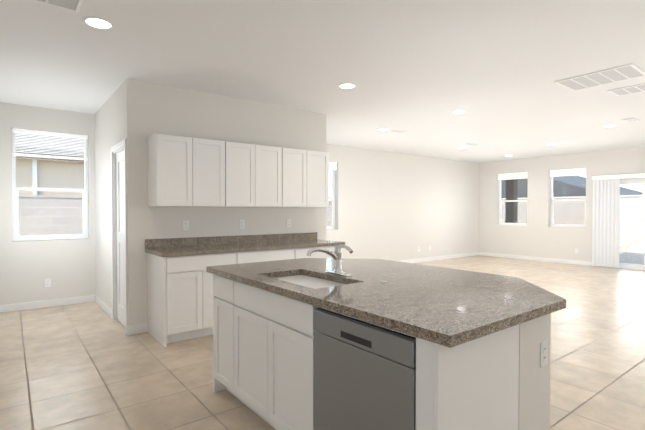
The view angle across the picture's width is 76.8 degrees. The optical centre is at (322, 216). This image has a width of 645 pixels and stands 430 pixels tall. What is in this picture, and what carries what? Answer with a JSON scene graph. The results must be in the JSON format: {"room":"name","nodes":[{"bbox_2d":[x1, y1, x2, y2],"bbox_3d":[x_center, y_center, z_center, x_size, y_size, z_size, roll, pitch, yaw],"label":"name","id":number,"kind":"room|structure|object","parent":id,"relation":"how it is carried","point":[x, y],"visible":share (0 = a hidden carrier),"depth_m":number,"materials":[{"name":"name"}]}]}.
{"room":"kitchen","nodes":[
{"label":"kitchen","id":0,"kind":"room"},
{"bbox_2d":[0,255,644,429],"bbox_3d":[1.761,1.339,3.903,15.060,0.120,9.900,-1,1,-38],"label":"floor","id":1,"kind":"structure","parent":0,"point":[88,366],"depth_m":3.48,"materials":[{"name":"tile"}]},
{"bbox_2d":[147,252,244,346],"bbox_3d":[-1.401,0.831,4.472,0.836,0.880,0.618,-1,1,-38],"label":"base cabinet","id":2,"kind":"object","parent":1,"relation":"on","point":[179,293],"depth_m":4.15,"materials":[{"name":"white wood"}]},
{"bbox_2d":[145,240,344,255],"bbox_3d":[-0.819,0.365,4.904,2.342,0.040,0.634,-1,1,-38],"label":"countertop","id":3,"kind":"structure","parent":2,"relation":"on","point":[270,245],"depth_m":4.66,"materials":[{"name":"stone"}]},
{"bbox_2d":[245,248,300,262],"bbox_3d":[-0.824,0.824,4.917,0.902,0.880,0.618,-1,1,-38],"label":"base cabinet","id":4,"kind":"object","parent":1,"relation":"on","point":[282,253],"depth_m":4.73,"materials":[{"name":"white wood"}]},
{"bbox_2d":[301,244,344,257],"bbox_3d":[-0.247,0.818,5.363,0.836,0.880,0.618,-1,1,-38],"label":"base cabinet","id":5,"kind":"object","parent":1,"relation":"on","point":[303,250],"depth_m":5.11,"materials":[{"name":"white wood"}]},
{"bbox_2d":[213,272,552,429],"bbox_3d":[0.142,0.860,2.470,0.886,0.880,1.990,-1,1,-38],"label":"kitchen island","id":6,"kind":"object","parent":1,"relation":"on","point":[336,341],"depth_m":1.84,"materials":[{"name":"white wood"}]},
{"bbox_2d":[206,261,521,347],"bbox_3d":[-0.014,0.404,2.336,0.515,0.044,2.100,-1,1,-38],"label":"island countertop","id":7,"kind":"structure","parent":6,"relation":"on","point":[442,320],"depth_m":1.78,"materials":[{"name":"stone"}]},
{"bbox_2d":[313,308,415,429],"bbox_3d":[0.352,0.880,1.912,0.536,0.856,0.624,-1,1,-38],"label":"dishwasher","id":8,"kind":"object","parent":6,"relation":"in","point":[364,373],"depth_m":1.73,"materials":[{"name":"grey metal"}]},
{"bbox_2d":[270,258,565,323],"bbox_3d":[0.510,0.396,2.740,0.865,0.039,2.100,-1,1,-38],"label":"island countertop","id":9,"kind":"structure","parent":6,"relation":"on","point":[517,294],"depth_m":2.35,"materials":[{"name":"stone"}]},
{"bbox_2d":[540,340,547,366],"bbox_3d":[1.040,0.643,1.906,0.070,0.115,0.008,-1,1,-38],"label":"outlet","id":10,"kind":"object","parent":6,"relation":"attached to","point":[543,343],"depth_m":1.90,"materials":[{"name":"white plastic"}]},
{"bbox_2d":[0,78,644,325],"bbox_3d":[1.761,-0.091,3.882,15.060,2.740,9.900,-1,1,-38],"label":"wall","id":11,"kind":"structure","parent":0,"point":[392,206],"depth_m":5.79,"materials":[{"name":"paint"}]},
{"bbox_2d":[1,295,93,312],"bbox_3d":[-3.781,1.204,5.615,1.080,0.100,0.014,-1,1,-38],"label":"baseboard","id":12,"kind":"structure","parent":11,"relation":"attached to","point":[90,298],"depth_m":5.59,"materials":[{"name":"white wood"}]},
{"bbox_2d":[45,279,50,286],"bbox_3d":[-3.788,0.919,5.609,0.070,0.115,0.008,-1,1,-38],"label":"outlet","id":13,"kind":"object","parent":11,"relation":"attached to","point":[47,282],"visible":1,"depth_m":5.61,"materials":[{"name":"white plastic"}]},
{"bbox_2d":[11,129,88,240],"bbox_3d":[-3.827,-0.423,5.748,0.896,1.506,0.060,-1,1,-38],"label":"window","id":14,"kind":"structure","parent":11,"relation":"in","point":[16,217],"depth_m":5.72,"materials":[{"name":"white plastic"}]},
{"bbox_2d":[12,128,87,159],"bbox_3d":[-3.773,-0.993,5.670,0.876,0.359,0.055,-1,1,-38],"label":"window blind","id":15,"kind":"object","parent":14,"relation":"attached to","point":[45,133],"visible":0.92,"depth_m":5.64,"materials":[{"name":"white plastic"}]},
{"bbox_2d":[94,295,111,318],"bbox_3d":[-2.956,1.206,5.483,0.014,0.100,1.230,-1,1,-38],"label":"baseboard","id":16,"kind":"structure","parent":11,"relation":"attached to","point":[96,299],"depth_m":5.43,"materials":[{"name":"white wood"}]},
{"bbox_2d":[111,139,127,334],"bbox_3d":[-2.291,0.216,4.704,0.136,2.102,0.779,-1,1,-38],"label":"door frame","id":17,"kind":"structure","parent":11,"relation":"attached to","point":[121,145],"depth_m":4.71,"materials":[{"name":"white wood"}]},
{"bbox_2d":[116,150,124,325],"bbox_3d":[-2.280,0.252,4.712,0.070,2.007,0.613,-1,1,-38],"label":"door","id":18,"kind":"structure","parent":11,"relation":"in","point":[120,240],"depth_m":4.80,"materials":[{"name":"white wood"}]},
{"bbox_2d":[147,134,198,206],"bbox_3d":[-1.639,-0.483,4.456,0.441,0.752,0.324,-1,1,-38],"label":"upper cabinet","id":19,"kind":"object","parent":11,"relation":"attached to","point":[189,172],"depth_m":4.33,"materials":[{"name":"white wood"}]},
{"bbox_2d":[183,221,188,230],"bbox_3d":[-1.583,0.107,4.709,0.070,0.115,0.008,-1,1,-38],"label":"electrical outlet","id":20,"kind":"object","parent":11,"relation":"attached to","point":[185,225],"visible":1,"depth_m":4.71,"materials":[{"name":"white plastic"}]},
{"bbox_2d":[191,138,230,206],"bbox_3d":[-1.359,-0.486,4.671,0.505,0.752,0.324,-1,1,-38],"label":"upper cabinet","id":21,"kind":"object","parent":11,"relation":"attached to","point":[214,155],"depth_m":4.59,"materials":[{"name":"white wood"}]},
{"bbox_2d":[145,232,316,247],"bbox_3d":[-1.006,0.292,5.145,2.342,0.101,0.022,-1,1,-38],"label":"backsplash","id":22,"kind":"structure","parent":11,"relation":"attached to","point":[172,242],"depth_m":4.99,"materials":[{"name":"stone"}]},
{"bbox_2d":[240,220,244,228],"bbox_3d":[-1.014,0.101,5.148,0.070,0.115,0.008,-1,1,-38],"label":"electrical outlet","id":23,"kind":"object","parent":11,"relation":"attached to","point":[242,224],"visible":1,"depth_m":5.15,"materials":[{"name":"white plastic"}]},
{"bbox_2d":[231,142,262,206],"bbox_3d":[-1.061,-0.489,4.902,0.505,0.752,0.324,-1,1,-38],"label":"upper cabinet","id":24,"kind":"object","parent":11,"relation":"attached to","point":[246,159],"depth_m":4.83,"materials":[{"name":"white wood"}]},
{"bbox_2d":[263,145,286,206],"bbox_3d":[-0.756,-0.493,5.137,0.505,0.752,0.324,-1,1,-38],"label":"upper cabinet","id":25,"kind":"object","parent":11,"relation":"attached to","point":[274,158],"depth_m":5.07,"materials":[{"name":"white wood"}]},
{"bbox_2d":[286,219,290,226],"bbox_3d":[-0.464,0.095,5.573,0.070,0.115,0.008,-1,1,-38],"label":"electrical outlet","id":26,"kind":"object","parent":11,"relation":"attached to","point":[288,222],"visible":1,"depth_m":5.57,"materials":[{"name":"white plastic"}]},
{"bbox_2d":[287,148,310,206],"bbox_3d":[-0.458,-0.496,5.367,0.505,0.752,0.324,-1,1,-38],"label":"upper cabinet","id":27,"kind":"object","parent":11,"relation":"attached to","point":[298,161],"depth_m":5.29,"materials":[{"name":"white wood"}]},
{"bbox_2d":[311,151,328,206],"bbox_3d":[-0.179,-0.499,5.583,0.441,0.752,0.324,-1,1,-38],"label":"upper cabinet","id":28,"kind":"object","parent":11,"relation":"attached to","point":[319,160],"depth_m":5.50,"materials":[{"name":"white wood"}]},
{"bbox_2d":[326,170,334,229],"bbox_3d":[-0.106,-0.440,8.620,0.896,1.456,0.060,-1,1,-38],"label":"living room window","id":29,"kind":"structure","parent":11,"relation":"in","point":[332,209],"depth_m":8.85,"materials":[{"name":"white plastic"}]},
{"bbox_2d":[329,162,336,169],"bbox_3d":[-0.053,-1.078,8.542,0.876,0.172,0.055,-1,1,-38],"label":"window blind","id":30,"kind":"object","parent":11,"relation":"attached to","point":[332,165],"visible":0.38,"depth_m":8.72,"materials":[{"name":"white plastic"}]},
{"bbox_2d":[398,252,478,262],"bbox_3d":[1.737,1.142,9.872,7.400,0.100,0.018,-1,1,-38],"label":"baseboard","id":31,"kind":"structure","parent":11,"relation":"attached to","point":[473,253],"depth_m":10.96,"materials":[{"name":"white wood"}]},
{"bbox_2d":[499,174,527,225],"bbox_3d":[5.383,-0.475,11.418,0.060,1.466,0.866,-1,1,-38],"label":"window","id":32,"kind":"structure","parent":11,"relation":"in","point":[501,222],"depth_m":11.53,"materials":[{"name":"white plastic"}]},
{"bbox_2d":[498,172,527,179],"bbox_3d":[5.314,-1.119,11.355,0.055,0.173,0.846,-1,1,-38],"label":"window blind","id":33,"kind":"object","parent":32,"relation":"attached to","point":[521,175],"visible":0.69,"depth_m":11.32,"materials":[{"name":"white plastic"}]},
{"bbox_2d":[479,252,591,265],"bbox_3d":[5.584,1.127,10.933,0.014,0.100,3.000,-1,1,-38],"label":"baseboard","id":34,"kind":"structure","parent":11,"relation":"attached to","point":[587,263],"depth_m":10.76,"materials":[{"name":"white wood"}]},
{"bbox_2d":[550,170,585,227],"bbox_3d":[6.245,-0.459,10.302,0.060,1.466,0.866,-1,1,-38],"label":"window","id":35,"kind":"structure","parent":11,"relation":"in","point":[552,217],"depth_m":10.36,"materials":[{"name":"white plastic"}]},
{"bbox_2d":[550,168,585,176],"bbox_3d":[6.176,-1.103,10.239,0.055,0.173,0.846,-1,1,-38],"label":"window blind","id":36,"kind":"object","parent":35,"relation":"attached to","point":[567,172],"visible":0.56,"depth_m":10.21,"materials":[{"name":"white plastic"}]},
{"bbox_2d":[619,178,644,269],"bbox_3d":[7.208,0.180,9.046,0.070,2.048,1.826,-1,1,-38],"label":"sliding glass door","id":37,"kind":"structure","parent":11,"relation":"in","point":[631,265],"depth_m":9.24,"materials":[{"name":"white glass"}]},
{"bbox_2d":[592,173,644,267],"bbox_3d":[7.059,0.121,8.930,0.103,2.130,1.990,-1,1,-38],"label":"vertical blind","id":38,"kind":"object","parent":37,"relation":"attached to","point":[606,224],"visible":1,"depth_m":9.47,"materials":[{"name":"white"}]},
{"bbox_2d":[0,0,644,162],"bbox_3d":[1.761,-1.536,3.861,15.060,0.150,9.900,-1,1,-38],"label":"ceiling","id":39,"kind":"structure","parent":0,"point":[418,72],"depth_m":3.86,"materials":[{"name":"paint"}]},
{"bbox_2d":[31,0,82,12],"bbox_3d":[-1.846,-1.436,2.587,0.550,0.012,0.290,-1,1,-38],"label":"ceiling vent","id":40,"kind":"object","parent":39,"relation":"in","point":[73,5],"visible":0.96,"depth_m":2.74,"materials":[{"name":"white metal"}]},
{"bbox_2d":[82,16,114,29],"bbox_3d":[-1.680,-1.445,3.050,0.214,0.008,0.214,-1,1,-38],"label":"recessed light","id":41,"kind":"object","parent":39,"relation":"in","point":[97,23],"visible":1,"depth_m":3.04,"materials":[{"name":"white"}]},
{"bbox_2d":[338,83,356,88],"bbox_3d":[0.279,-1.467,4.588,0.214,0.008,0.214,-1,1,-38],"label":"recessed light","id":42,"kind":"object","parent":39,"relation":"in","point":[347,86],"visible":0.98,"depth_m":4.58,"materials":[{"name":"white"}]},
{"bbox_2d":[451,110,466,113],"bbox_3d":[1.946,-1.485,5.799,0.214,0.008,0.214,-1,1,-38],"label":"recessed light","id":43,"kind":"object","parent":39,"relation":"in","point":[459,112],"visible":0.96,"depth_m":5.80,"materials":[{"name":"white"}]},
{"bbox_2d":[554,63,644,90],"bbox_3d":[2.942,-1.461,4.313,0.520,0.012,0.710,-1,1,-38],"label":"ceiling vent","id":44,"kind":"object","parent":39,"relation":"in","point":[612,75],"visible":0.94,"depth_m":4.27,"materials":[{"name":"white metal"}]},
{"bbox_2d":[602,125,617,127],"bbox_3d":[4.779,-1.499,6.761,0.214,0.008,0.214,-1,1,-38],"label":"recessed light","id":45,"kind":"object","parent":39,"relation":"in","point":[606,126],"visible":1,"depth_m":6.78,"materials":[{"name":"white"}]},
{"bbox_2d":[607,83,644,95],"bbox_3d":[3.595,-1.467,4.710,0.360,0.012,0.400,-1,1,-38],"label":"ceiling vent","id":46,"kind":"object","parent":39,"relation":"in","point":[632,89],"visible":1,"depth_m":4.73,"materials":[{"name":"white metal"}]},
{"bbox_2d":[621,118,639,122],"bbox_3d":[4.769,-1.490,6.299,0.300,0.012,0.160,-1,1,-38],"label":"ceiling vent","id":47,"kind":"object","parent":39,"relation":"in","point":[627,120],"visible":1,"depth_m":6.30,"materials":[{"name":"white metal"}]},
{"label":"outside","id":48,"kind":"structure","parent":0,"visible":0},
{"bbox_3d":[1.025,1.455,6.937,70.000,0.160,70.000,-1,1,-38],"label":"ground","id":49,"kind":"structure","parent":48,"visible":0},
{"bbox_2d":[11,133,83,195],"bbox_3d":[-10.380,-1.141,13.489,18.800,4.840,8.030,-1,1,-38],"label":"neighboring house","id":50,"kind":"structure","parent":49,"relation":"on","point":[48,182],"depth_m":11.14,"materials":[{"name":"beige paint"}]},
{"bbox_2d":[19,184,644,246],"bbox_3d":[1.666,0.173,0.540,27.220,2.590,23.120,-1,1,-38],"label":"fence","id":51,"kind":"object","parent":49,"relation":"on","point":[629,200],"depth_m":12.18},
{"bbox_2d":[505,179,517,222],"bbox_3d":[5.997,-0.249,12.394,2.030,3.090,2.000,-1,1,-38],"label":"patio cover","id":52,"kind":"object","parent":49,"relation":"on","point":[511,188],"depth_m":13.07,"materials":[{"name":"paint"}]},
{"bbox_2d":[501,175,641,197],"bbox_3d":[10.003,-0.826,21.417,8.050,3.980,14.000,-1,1,-38],"label":"neighboring house","id":53,"kind":"structure","parent":49,"relation":"on","point":[562,183],"depth_m":16.84,"materials":[{"name":"beige paint"}]},
{"bbox_2d":[619,239,643,264],"bbox_3d":[12.575,1.076,5.300,3.690,0.635,17.100,-1,1,-38],"label":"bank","id":54,"kind":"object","parent":49,"relation":"on","point":[637,253],"depth_m":10.90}
]}

